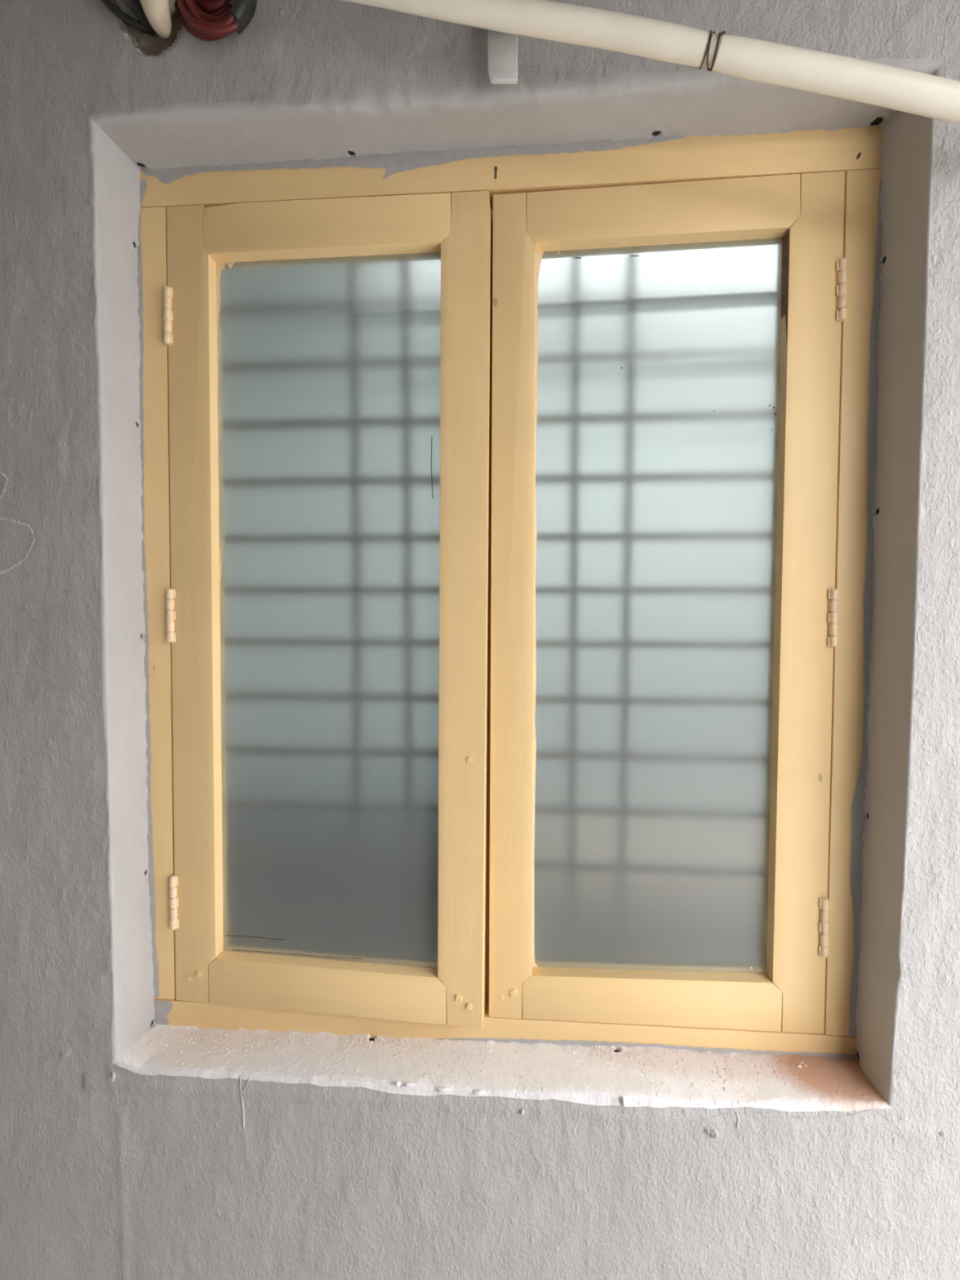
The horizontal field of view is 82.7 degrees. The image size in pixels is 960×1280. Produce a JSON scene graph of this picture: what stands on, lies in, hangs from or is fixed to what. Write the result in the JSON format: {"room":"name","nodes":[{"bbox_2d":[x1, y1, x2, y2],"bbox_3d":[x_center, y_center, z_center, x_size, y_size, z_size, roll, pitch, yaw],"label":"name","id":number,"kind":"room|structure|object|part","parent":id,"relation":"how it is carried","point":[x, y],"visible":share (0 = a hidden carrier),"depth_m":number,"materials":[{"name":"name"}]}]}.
{"room":"building exterior","nodes":[
{"label":"building exterior","id":0,"kind":"room"},
{"bbox_2d":[0,0,959,1279],"bbox_3d":[0.020,0.081,0.817,3.800,2.950,0.273,0,2,4],"label":"wall","id":1,"kind":"structure","parent":0,"point":[117,1162],"depth_m":0.71,"materials":[{"name":"grey paint"}]},
{"bbox_2d":[100,0,149,34],"bbox_3d":[-0.447,-0.784,0.673,0.070,0.052,0.016,0,2,-16],"label":"cable","id":2,"kind":"object","parent":1,"relation":"attached to","point":[135,24],"visible":1,"depth_m":0.67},
{"bbox_2d":[114,0,145,33],"bbox_3d":[-0.439,-0.793,0.676,0.046,0.056,0.018,-1,3,-28],"label":"cable","id":3,"kind":"object","parent":1,"relation":"attached to","point":[122,5],"visible":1,"depth_m":0.67,"materials":[{"name":"grey plastic"}]},
{"bbox_2d":[129,0,156,35],"bbox_3d":[-0.418,-0.788,0.671,0.019,0.058,0.040,2,3,33],"label":"cable","id":4,"kind":"object","parent":1,"relation":"attached to","point":[136,6],"visible":0.65,"depth_m":0.67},
{"bbox_2d":[139,0,171,38],"bbox_3d":[-0.387,-0.772,0.653,0.036,0.061,0.069,0,2,4],"label":"stub","id":5,"kind":"object","parent":1,"relation":"attached to","point":[157,13],"visible":1,"depth_m":0.65,"materials":[{"name":"beige plastic"}]},
{"bbox_2d":[168,0,176,16],"bbox_3d":[-0.376,-0.798,0.668,0.051,0.046,0.016,2,3,40],"label":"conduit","id":6,"kind":"object","parent":1,"relation":"attached to","point":[171,2],"visible":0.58,"depth_m":0.67,"materials":[{"name":"white plastic"}]},
{"bbox_2d":[174,0,257,40],"bbox_3d":[-0.323,-0.782,0.657,0.108,0.115,0.035,0,2,4],"label":"cable coil","id":7,"kind":"object","parent":1,"relation":"hanging from","point":[205,20],"visible":1,"depth_m":0.65,"materials":[{"name":"red plastic"}]},
{"bbox_2d":[141,1025,725,1092],"bbox_3d":[-0.074,0.581,0.755,0.797,0.017,0.070,0,2,4],"label":"plaster dust","id":8,"kind":"object","parent":1,"relation":"on","point":[154,1038],"visible":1,"depth_m":0.78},
{"bbox_3d":[0.009,0.582,0.745,1.012,0.024,0.080,0,2,4],"label":"sill","id":9,"kind":"part","parent":1,"relation":"part of","materials":[{"name":"white paint"}]},
{"bbox_2d":[488,29,517,84],"bbox_3d":[0.027,-0.717,0.644,0.035,0.138,0.030,0,2,4],"label":"wall bracket","id":10,"kind":"object","parent":1,"relation":"attached to","point":[502,46],"visible":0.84,"depth_m":0.63,"materials":[{"name":"grey plastic"}]},
{"bbox_2d":[137,124,882,1058],"bbox_3d":[0.019,-0.042,0.798,1.028,1.258,0.082,0,2,4],"label":"window","id":11,"kind":"structure","parent":1,"relation":"in","point":[855,151],"depth_m":0.74,"materials":[{"name":"beige paint"}]},
{"bbox_2d":[163,191,491,1027],"bbox_3d":[-0.221,-0.035,0.780,0.469,1.148,0.058,0,2,4],"label":"casement","id":12,"kind":"object","parent":11,"relation":"attached to","point":[329,359],"visible":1,"depth_m":0.78,"materials":[{"name":"beige paint"}]},
{"bbox_3d":[-0.213,-0.574,0.769,0.350,0.068,0.035,0,2,4],"label":"rail","id":13,"kind":"part","parent":12,"relation":"part of","materials":[{"name":"beige paint"}]},
{"bbox_3d":[-0.222,0.504,0.802,0.356,0.070,0.035,0,2,6],"label":"rail","id":14,"kind":"part","parent":12,"relation":"part of","materials":[{"name":"beige paint"}]},
{"bbox_3d":[-0.220,-0.035,0.787,0.343,1.026,0.022,0,2,4],"label":"pane","id":15,"kind":"part","parent":12,"relation":"part of","materials":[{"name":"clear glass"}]},
{"bbox_3d":[0.018,0.563,0.824,1.021,0.048,0.080,0,2,4],"label":"frame sill","id":16,"kind":"part","parent":11,"relation":"part of","materials":[{"name":"beige paint"}]},
{"bbox_2d":[484,171,846,1033],"bbox_3d":[0.229,-0.029,0.764,0.499,1.175,0.049,0,2,5],"label":"casement","id":17,"kind":"object","parent":11,"relation":"attached to","point":[665,357],"visible":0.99,"depth_m":0.76,"materials":[{"name":"beige paint"}]},
{"bbox_3d":[0.240,0.507,0.784,0.358,0.069,0.034,0,2,4],"label":"rail","id":18,"kind":"part","parent":17,"relation":"part of","materials":[{"name":"beige paint"}]},
{"bbox_3d":[0.241,-0.032,0.767,0.344,1.030,0.004,0,2,4],"label":"pane","id":19,"kind":"part","parent":17,"relation":"part of","materials":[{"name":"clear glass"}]},
{"bbox_3d":[0.242,-0.572,0.740,0.357,0.073,0.034,0,2,4],"label":"rail","id":20,"kind":"part","parent":17,"relation":"part of","materials":[{"name":"beige paint"}]},
{"bbox_2d":[341,0,959,124],"bbox_3d":[0.066,-0.679,0.604,1.162,0.316,0.029,0,2,4],"label":"conduit pipe","id":21,"kind":"object","parent":1,"relation":"attached to","point":[900,89],"visible":1,"depth_m":0.59,"materials":[{"name":"beige plastic"}]},
{"bbox_2d":[724,1054,862,1096],"bbox_3d":[0.416,0.578,0.724,0.168,0.009,0.065,0,2,4],"label":"crumbs","id":22,"kind":"object","parent":1,"relation":"on","point":[748,1055],"visible":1,"depth_m":0.73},
{"bbox_2d":[796,1061,811,1067],"bbox_3d":[0.439,0.575,0.739,0.023,0.004,0.008,-1,3,-26],"label":"crumbs","id":23,"kind":"object","parent":1,"relation":"on","point":[802,1062],"visible":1,"depth_m":0.74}
]}

